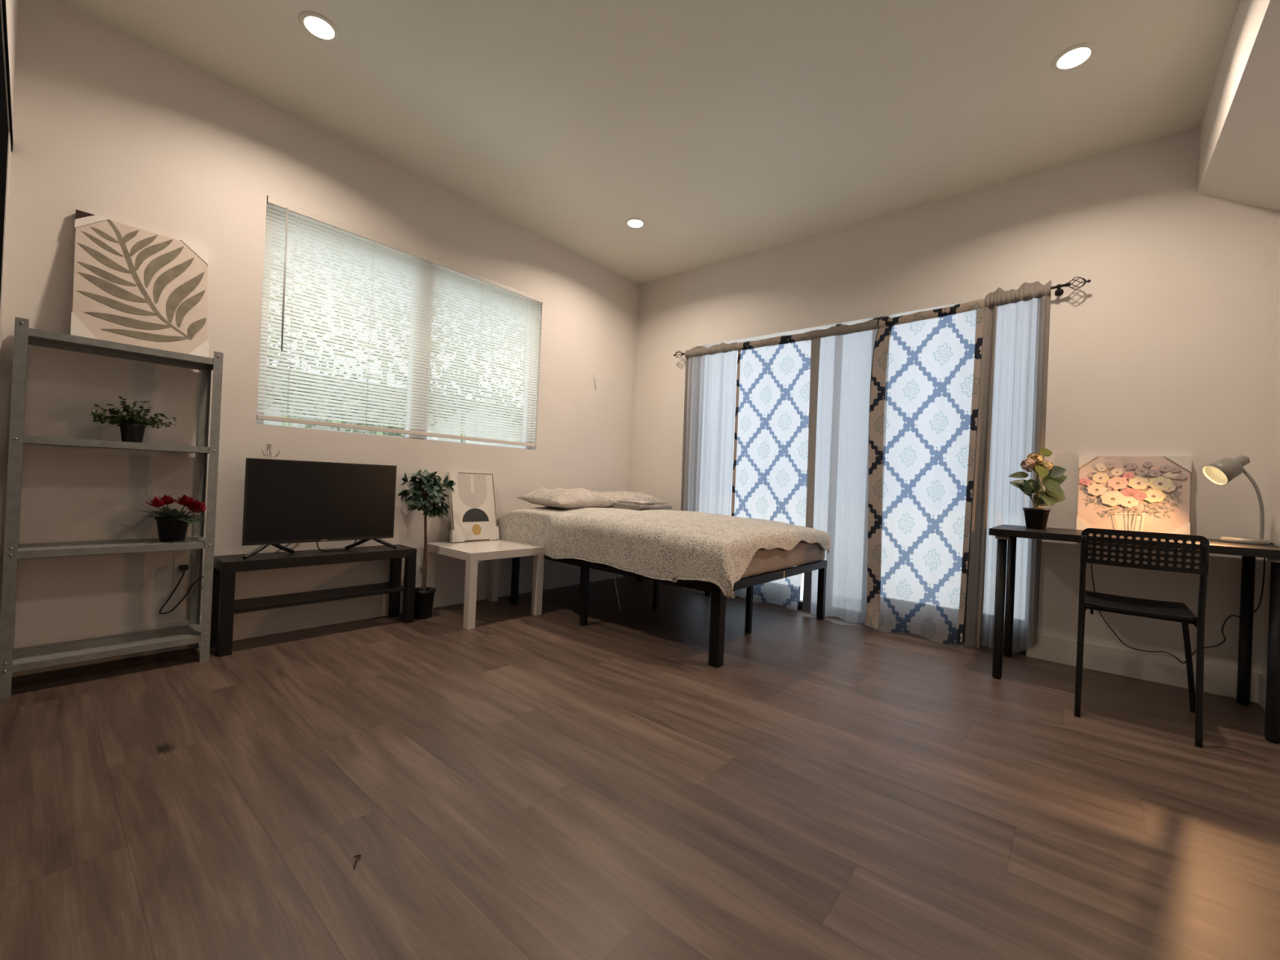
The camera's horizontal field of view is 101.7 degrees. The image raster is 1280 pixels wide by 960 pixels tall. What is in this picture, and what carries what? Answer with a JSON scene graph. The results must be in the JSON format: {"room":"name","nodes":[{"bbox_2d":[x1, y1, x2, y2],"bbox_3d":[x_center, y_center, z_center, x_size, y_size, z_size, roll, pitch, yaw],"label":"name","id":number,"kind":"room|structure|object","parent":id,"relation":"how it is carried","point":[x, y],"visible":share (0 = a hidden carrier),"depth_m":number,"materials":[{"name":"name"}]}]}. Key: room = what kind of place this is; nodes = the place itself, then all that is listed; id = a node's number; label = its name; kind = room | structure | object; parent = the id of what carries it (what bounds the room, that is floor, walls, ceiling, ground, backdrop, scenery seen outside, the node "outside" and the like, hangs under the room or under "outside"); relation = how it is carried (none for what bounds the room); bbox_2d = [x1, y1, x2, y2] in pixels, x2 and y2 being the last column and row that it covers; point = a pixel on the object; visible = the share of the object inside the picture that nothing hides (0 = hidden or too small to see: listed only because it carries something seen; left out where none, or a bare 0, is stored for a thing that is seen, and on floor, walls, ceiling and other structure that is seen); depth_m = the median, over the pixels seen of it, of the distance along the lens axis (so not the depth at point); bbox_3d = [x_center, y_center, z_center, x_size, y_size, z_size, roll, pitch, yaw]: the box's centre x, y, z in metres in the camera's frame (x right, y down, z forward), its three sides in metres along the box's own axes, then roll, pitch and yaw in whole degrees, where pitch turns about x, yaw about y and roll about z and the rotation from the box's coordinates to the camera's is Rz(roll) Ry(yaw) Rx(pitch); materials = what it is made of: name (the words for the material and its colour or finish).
{"room":"studio apartment","nodes":[
{"label":"studio apartment","id":0,"kind":"room"},
{"bbox_2d":[0,0,18,373],"bbox_3d":[-0.517,-0.523,0.255,5.500,2.820,0.140,2,0,40],"label":"wall","id":1,"kind":"structure","parent":0,"point":[11,6],"depth_m":1.96,"materials":[{"name":"paint"}]},
{"bbox_2d":[0,0,13,300],"bbox_3d":[-1.456,-0.236,1.053,3.046,2.172,0.134,2,0,40],"label":"door","id":2,"kind":"structure","parent":1,"relation":"in","point":[3,109],"depth_m":1.74,"materials":[{"name":"black"}]},
{"bbox_2d":[0,0,639,642],"bbox_3d":[-1.370,-0.545,3.602,0.140,2.820,4.140,2,0,40],"label":"wall","id":3,"kind":"structure","parent":0,"point":[107,122],"depth_m":2.54,"materials":[{"name":"paint"}]},
{"bbox_2d":[173,554,192,579],"bbox_3d":[-2.222,0.421,2.535,0.005,0.117,0.072,2,0,40],"label":"power outlet","id":4,"kind":"object","parent":3,"relation":"attached to","point":[180,559],"depth_m":2.53,"materials":[{"name":"white plastic"}]},
{"bbox_2d":[159,543,290,613],"bbox_3d":[-2.081,0.477,2.677,0.027,0.337,0.569,2,0,40],"label":"power cord","id":5,"kind":"object","parent":3,"relation":"attached to","point":[182,567],"visible":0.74,"depth_m":2.51,"materials":[{"name":"black plastic"}]},
{"bbox_2d":[261,444,279,456],"bbox_3d":[-1.972,-0.160,2.775,0.038,0.066,0.084,2,0,40],"label":"wall hook","id":6,"kind":"object","parent":3,"relation":"attached to","point":[268,446],"visible":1,"depth_m":2.78,"materials":[{"name":"silver metal"}]},
{"bbox_2d":[12,568,626,676],"bbox_3d":[-1.367,0.796,3.549,0.012,0.140,3.853,2,0,40],"label":"baseboard","id":7,"kind":"structure","parent":3,"relation":"attached to","point":[249,624],"depth_m":2.98,"materials":[{"name":"paint"}]},
{"bbox_2d":[256,204,536,449],"bbox_3d":[-1.466,-0.873,3.503,0.072,1.209,1.842,2,0,40],"label":"window","id":8,"kind":"structure","parent":3,"relation":"in","point":[258,421],"depth_m":3.45,"materials":[{"name":"white plastic"}]},
{"bbox_2d":[256,195,542,446],"bbox_3d":[-1.402,-0.883,3.450,0.044,1.182,1.834,2,0,40],"label":"window blind","id":9,"kind":"object","parent":8,"relation":"attached to","point":[310,223],"visible":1,"depth_m":3.25,"materials":[{"name":"paint"}]},
{"bbox_2d":[593,373,597,384],"bbox_3d":[-0.387,-0.890,4.599,0.039,0.100,0.027,2,0,40],"label":"wall hook","id":10,"kind":"object","parent":3,"relation":"attached to","point":[594,375],"visible":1,"depth_m":4.60,"materials":[{"name":"white plastic"}]},
{"bbox_2d":[0,576,1279,959],"bbox_3d":[0.661,0.985,1.783,5.800,0.080,4.300,2,0,40],"label":"floor","id":11,"kind":"structure","parent":0,"point":[518,784],"depth_m":1.48,"materials":[{"name":"brown wood"}]},
{"bbox_2d":[0,316,223,698],"bbox_3d":[-2.257,0.109,2.255,0.264,1.424,0.618,2,0,40],"label":"metal shelf","id":12,"kind":"object","parent":11,"relation":"on","point":[11,660],"visible":1,"depth_m":2.20,"materials":[{"name":"metal"}]},
{"bbox_2d":[89,395,176,442],"bbox_3d":[-2.236,-0.264,2.298,0.259,0.201,0.274,2,0,40],"label":"potted plant","id":13,"kind":"object","parent":12,"relation":"on","point":[132,429],"visible":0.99,"depth_m":2.25,"materials":[{"name":"green plant"}]},
{"bbox_2d":[70,209,208,364],"bbox_3d":[-2.235,-0.854,2.352,0.160,0.580,0.443,2,0,40],"label":"canvas","id":14,"kind":"object","parent":12,"relation":"on","point":[133,286],"visible":1,"depth_m":2.32},
{"bbox_2d":[131,494,206,542],"bbox_3d":[-2.140,0.173,2.395,0.286,0.212,0.305,2,0,40],"label":"potted flower","id":15,"kind":"object","parent":12,"relation":"on","point":[172,525],"visible":0.99,"depth_m":2.37,"materials":[{"name":"red plant"}]},
{"bbox_2d":[209,544,417,657],"bbox_3d":[-1.760,0.622,2.885,0.238,0.447,0.938,2,0,40],"label":"tv stand","id":16,"kind":"object","parent":11,"relation":"on","point":[224,605],"visible":0.93,"depth_m":2.75,"materials":[{"name":"black wood"}]},
{"bbox_2d":[241,457,397,559],"bbox_3d":[-1.722,0.150,2.855,0.136,0.497,0.750,2,0,40],"label":"television","id":17,"kind":"object","parent":16,"relation":"on","point":[286,501],"visible":1,"depth_m":2.80,"materials":[{"name":"plastic"}]},
{"bbox_2d":[233,582,406,613],"bbox_3d":[-1.760,0.641,2.885,0.214,0.020,0.838,2,0,40],"label":"shelf","id":18,"kind":"object","parent":16,"relation":"attached to","point":[252,604],"depth_m":2.82,"materials":[{"name":"black wood"}]},
{"bbox_2d":[315,539,356,551],"bbox_3d":[-1.710,0.315,2.967,0.080,0.175,0.231,2,0,34],"label":"cable","id":19,"kind":"object","parent":16,"relation":"on","point":[355,540],"visible":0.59,"depth_m":2.90,"materials":[{"name":"black plastic"}]},
{"bbox_2d":[353,854,361,868],"bbox_3d":[-0.657,0.883,1.205,0.015,0.005,0.040,3,0,-18],"label":"twig","id":20,"kind":"object","parent":11,"relation":"on","point":[359,855],"visible":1,"depth_m":1.21,"materials":[{"name":"brown wood"}]},
{"bbox_2d":[397,469,455,618],"bbox_3d":[-1.349,0.399,3.292,0.326,0.932,0.318,2,0,40],"label":"topiary tree","id":21,"kind":"object","parent":11,"relation":"on","point":[428,501],"visible":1,"depth_m":3.25,"materials":[{"name":"green plant"}]},
{"bbox_2d":[426,538,544,630],"bbox_3d":[-1.033,0.655,3.440,0.550,0.450,0.550,2,0,40],"label":"side table","id":22,"kind":"object","parent":11,"relation":"on","point":[472,552],"visible":0.82,"depth_m":3.37,"materials":[{"name":"white paint"}]},
{"bbox_2d":[447,471,499,542],"bbox_3d":[-1.169,0.189,3.645,0.136,0.475,0.372,2,0,40],"label":"framed print","id":23,"kind":"object","parent":22,"relation":"on","point":[472,502],"visible":0.99,"depth_m":3.63,"materials":[{"name":"grey paper"}]},
{"bbox_2d":[613,573,620,608],"bbox_3d":[-0.167,0.724,3.696,0.075,0.383,0.016,2,0,14],"label":"cable","id":24,"kind":"object","parent":11,"relation":"on","point":[614,573],"visible":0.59,"depth_m":3.69,"materials":[{"name":"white plastic"}]},
{"bbox_2d":[510,554,826,667],"bbox_3d":[0.118,0.723,3.757,1.936,0.415,1.416,2,0,40],"label":"frame","id":25,"kind":"object","parent":11,"relation":"on","point":[717,610],"visible":0.49,"depth_m":3.19,"materials":[{"name":"black metal"}]},
{"bbox_2d":[740,540,825,578],"bbox_3d":[0.140,0.423,3.751,1.921,0.184,1.385,2,0,40],"label":"mattress","id":26,"kind":"object","parent":25,"relation":"on","point":[763,561],"visible":0.1,"depth_m":3.13,"materials":[{"name":"beige fabric"}]},
{"bbox_2d":[496,506,831,598],"bbox_3d":[0.145,0.390,3.702,2.041,0.340,1.494,2,0,40],"label":"duvet","id":27,"kind":"object","parent":26,"relation":"on","point":[672,545],"visible":0.9,"depth_m":3.03,"materials":[{"name":"beige fabric"}]},
{"bbox_2d":[517,488,618,509],"bbox_3d":[-0.517,0.136,3.938,0.459,0.156,0.680,2,0,37],"label":"pillow","id":28,"kind":"object","parent":27,"relation":"on","point":[576,498],"visible":0.93,"depth_m":3.74,"materials":[{"name":"beige fabric"}]},
{"bbox_2d":[595,491,668,504],"bbox_3d":[-0.133,0.158,4.451,0.440,0.134,0.660,5,1,43],"label":"pillow","id":29,"kind":"object","parent":27,"relation":"on","point":[617,495],"visible":0.44,"depth_m":4.32,"materials":[{"name":"beige fabric"}]},
{"bbox_2d":[611,502,671,509],"bbox_3d":[0.015,0.205,4.054,0.304,0.037,0.390,2,0,40],"label":"folded blanket","id":30,"kind":"object","parent":27,"relation":"on","point":[650,506],"visible":0.94,"depth_m":3.93,"materials":[{"name":"beige fabric"}]},
{"bbox_2d":[617,500,656,504],"bbox_3d":[-0.032,0.177,4.082,0.209,0.026,0.250,2,0,40],"label":"sheet","id":31,"kind":"object","parent":30,"relation":"on","point":[631,502],"visible":0.99,"depth_m":4.01,"materials":[{"name":"beige fabric"}]},
{"bbox_2d":[988,524,1279,743],"bbox_3d":[2.311,0.643,2.519,0.998,0.752,0.595,2,0,40],"label":"desk","id":32,"kind":"object","parent":11,"relation":"on","point":[1006,535],"visible":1,"depth_m":2.40,"materials":[{"name":"black wood"}]},
{"bbox_2d":[1008,448,1066,528],"bbox_3d":[2.115,0.043,2.775,0.246,0.431,0.239,2,0,40],"label":"hydrangea","id":33,"kind":"object","parent":32,"relation":"on","point":[1052,476],"visible":1,"depth_m":2.73,"materials":[{"name":"plant"}]},
{"bbox_2d":[1020,457,1038,471],"bbox_3d":[2.064,-0.080,2.759,0.076,0.077,0.075,3,0,-10],"label":"flower","id":34,"kind":"object","parent":33,"relation":"on","point":[1031,462],"depth_m":2.74,"materials":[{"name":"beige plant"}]},
{"bbox_2d":[1026,452,1044,466],"bbox_3d":[2.100,-0.108,2.768,0.076,0.079,0.073,2,0,40],"label":"flower","id":35,"kind":"object","parent":33,"relation":"on","point":[1037,460],"depth_m":2.76,"materials":[{"name":"beige plant"}]},
{"bbox_2d":[1022,507,1050,528],"bbox_3d":[2.106,0.204,2.767,0.120,0.108,0.120,2,0,40],"label":"pot","id":36,"kind":"object","parent":33,"relation":"on","point":[1035,517],"depth_m":2.73,"materials":[{"name":"plastic"}]},
{"bbox_2d":[1040,460,1053,470],"bbox_3d":[2.139,-0.076,2.737,0.057,0.056,0.057,2,0,40],"label":"flower","id":37,"kind":"object","parent":33,"relation":"on","point":[1044,465],"depth_m":2.72,"materials":[{"name":"beige plant"}]},
{"bbox_2d":[1075,455,1191,534],"bbox_3d":[2.558,0.077,2.712,0.426,0.406,0.086,2,0,40],"label":"floral canvas","id":38,"kind":"object","parent":32,"relation":"on","point":[1148,494],"visible":1,"depth_m":2.69,"materials":[{"name":"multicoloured fabric"}]},
{"bbox_2d":[1202,455,1270,545],"bbox_3d":[2.687,0.084,2.349,0.211,0.394,0.148,2,0,40],"label":"desk lamp","id":39,"kind":"object","parent":32,"relation":"on","point":[1221,472],"visible":1,"depth_m":2.33,"materials":[{"name":"white metal"}]},
{"bbox_2d":[1074,528,1209,747],"bbox_3d":[2.162,0.614,2.250,0.410,0.798,0.489,2,0,40],"label":"chair","id":40,"kind":"object","parent":11,"relation":"on","point":[1175,611],"visible":1,"depth_m":2.12,"materials":[{"name":"black metal"}]},
{"bbox_2d":[58,0,1239,284],"bbox_3d":[0.786,-1.922,1.796,5.800,0.100,4.300,2,0,40],"label":"ceiling","id":41,"kind":"structure","parent":0,"point":[731,128],"depth_m":2.53,"materials":[{"name":"paint"}]},
{"bbox_2d":[297,10,340,42],"bbox_3d":[-1.390,-1.961,2.257,0.156,0.005,0.156,2,0,40],"label":"recessed light","id":42,"kind":"object","parent":41,"relation":"in","point":[318,26],"visible":1,"depth_m":2.25,"materials":[{"name":"paint"}]},
{"bbox_2d":[304,16,334,39],"bbox_3d":[-1.390,-1.960,2.257,0.112,0.004,0.112,2,0,40],"label":"diffuser","id":43,"kind":"object","parent":42,"relation":"attached to","point":[318,27],"depth_m":2.25,"materials":[{"name":"white plastic"}]},
{"bbox_2d":[625,217,645,228],"bbox_3d":[-0.034,-1.896,3.845,0.156,0.005,0.156,2,0,40],"label":"recessed light","id":44,"kind":"object","parent":41,"relation":"in","point":[634,223],"visible":1,"depth_m":3.84,"materials":[{"name":"paint"}]},
{"bbox_2d":[627,219,643,226],"bbox_3d":[-0.034,-1.895,3.845,0.112,0.004,0.112,2,0,40],"label":"diffuser","id":45,"kind":"object","parent":44,"relation":"attached to","point":[631,223],"depth_m":3.84,"materials":[{"name":"white plastic"}]},
{"bbox_2d":[1050,42,1097,71],"bbox_3d":[1.872,-1.821,2.247,0.156,0.005,0.156,2,0,40],"label":"recessed light","id":46,"kind":"object","parent":41,"relation":"in","point":[1075,56],"visible":1,"depth_m":2.24,"materials":[{"name":"paint"}]},
{"bbox_2d":[1057,47,1090,68],"bbox_3d":[1.872,-1.821,2.247,0.112,0.004,0.112,2,0,40],"label":"diffuser","id":47,"kind":"object","parent":46,"relation":"attached to","point":[1073,57],"depth_m":2.24,"materials":[{"name":"white plastic"}]},
{"bbox_2d":[630,126,1279,673],"bbox_3d":[2.070,-0.399,3.294,5.500,2.820,0.140,2,0,40],"label":"wall","id":48,"kind":"structure","parent":0,"point":[1167,348],"depth_m":2.84,"materials":[{"name":"paint"}]},
{"bbox_2d":[698,315,1026,654],"bbox_3d":[1.395,-0.076,3.843,2.420,2.122,0.050,2,0,40],"label":"door","id":49,"kind":"structure","parent":48,"relation":"in","point":[800,602],"depth_m":3.24,"materials":[{"name":"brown metal"}]},
{"bbox_2d":[673,276,1090,357],"bbox_3d":[1.383,-1.095,3.747,2.819,0.116,0.103,2,0,40],"label":"curtain rod","id":50,"kind":"object","parent":48,"relation":"attached to","point":[1059,291],"visible":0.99,"depth_m":2.90,"materials":[{"name":"brown metal"}]},
{"bbox_2d":[680,342,737,590],"bbox_3d":[0.556,-0.101,4.390,0.510,2.081,0.063,2,0,40],"label":"curtain","id":51,"kind":"object","parent":50,"relation":"hanging from","point":[710,375],"visible":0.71,"depth_m":4.40,"materials":[{"name":"grey fabric"}]},
{"bbox_2d":[730,331,811,609],"bbox_3d":[0.990,-0.074,4.013,0.635,2.060,0.050,2,0,40],"label":"curtain","id":52,"kind":"object","parent":50,"relation":"hanging from","point":[771,452],"visible":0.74,"depth_m":4.01,"materials":[{"name":"fabric"}]},
{"bbox_2d":[802,319,879,623],"bbox_3d":[1.396,-0.064,3.661,0.482,2.072,0.055,2,0,40],"label":"curtain","id":53,"kind":"object","parent":50,"relation":"hanging from","point":[842,356],"visible":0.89,"depth_m":3.66,"materials":[{"name":"grey fabric"}]},
{"bbox_2d":[864,298,985,644],"bbox_3d":[1.766,-0.057,3.305,0.637,2.088,0.116,2,0,40],"label":"curtain","id":54,"kind":"object","parent":50,"relation":"hanging from","point":[926,372],"visible":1,"depth_m":3.31,"materials":[{"name":"fabric"}]},
{"bbox_2d":[964,280,1051,653],"bbox_3d":[2.147,-0.068,3.044,0.341,2.148,0.088,2,0,40],"label":"curtain","id":55,"kind":"object","parent":50,"relation":"hanging from","point":[1012,411],"visible":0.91,"depth_m":3.04,"materials":[{"name":"grey fabric"}]},
{"bbox_2d":[626,575,1262,702],"bbox_3d":[1.392,0.915,3.718,3.973,0.140,0.012,2,0,40],"label":"baseboard","id":56,"kind":"structure","parent":48,"relation":"attached to","point":[1218,680],"depth_m":2.69,"materials":[{"name":"paint"}]},
{"bbox_2d":[1089,542,1274,663],"bbox_3d":[2.602,0.589,2.547,0.622,0.636,0.225,2,0,40],"label":"lamp cord","id":57,"kind":"object","parent":48,"relation":"attached to","point":[1264,571],"visible":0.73,"depth_m":2.53,"materials":[{"name":"black plastic"}]},
{"bbox_2d":[1262,213,1279,677],"bbox_3d":[1.758,-0.423,0.938,0.110,2.820,3.853,2,0,40],"label":"wall","id":58,"kind":"structure","parent":0,"point":[1273,518],"depth_m":2.40,"materials":[{"name":"paint"}]},
{"bbox_2d":[1197,0,1279,212],"bbox_3d":[1.663,-1.579,1.066,0.267,0.514,3.853,2,0,40],"label":"soffit","id":59,"kind":"object","parent":58,"relation":"attached to","point":[1239,152],"depth_m":2.11,"materials":[{"name":"paint"}]},
{"bbox_2d":[1257,673,1266,711],"bbox_3d":[1.650,0.914,0.967,0.012,0.140,3.841,2,0,40],"label":"baseboard","id":60,"kind":"structure","parent":58,"relation":"attached to","point":[1262,679],"depth_m":2.38,"materials":[{"name":"paint"}]},
{"label":"outside","id":61,"kind":"structure","parent":0,"visible":0},
{"bbox_2d":[730,502,804,600],"bbox_3d":[12.924,1.704,20.353,60.000,0.100,39.700,2,0,40],"label":"ground","id":62,"kind":"structure","parent":61,"point":[802,575],"depth_m":5.36,"materials":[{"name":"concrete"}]},
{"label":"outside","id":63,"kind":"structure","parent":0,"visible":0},
{"bbox_3d":[-7.632,0.757,5.693,11.700,0.100,9.290,2,0,40],"label":"ground","id":64,"kind":"structure","parent":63,"visible":0},
{"bbox_2d":[263,368,522,448],"bbox_3d":[-5.049,-0.292,5.975,0.260,2.220,11.000,2,0,40],"label":"wall","id":65,"kind":"structure","parent":64,"relation":"on","point":[268,422],"depth_m":7.93,"materials":[{"name":"paint"}]},
{"bbox_2d":[265,220,527,442],"bbox_3d":[-4.214,-1.313,6.086,1.033,4.340,10.429,2,0,40],"label":"hedge","id":66,"kind":"object","parent":64,"relation":"on","point":[286,424],"visible":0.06,"depth_m":6.75,"materials":[{"name":"green plant"}]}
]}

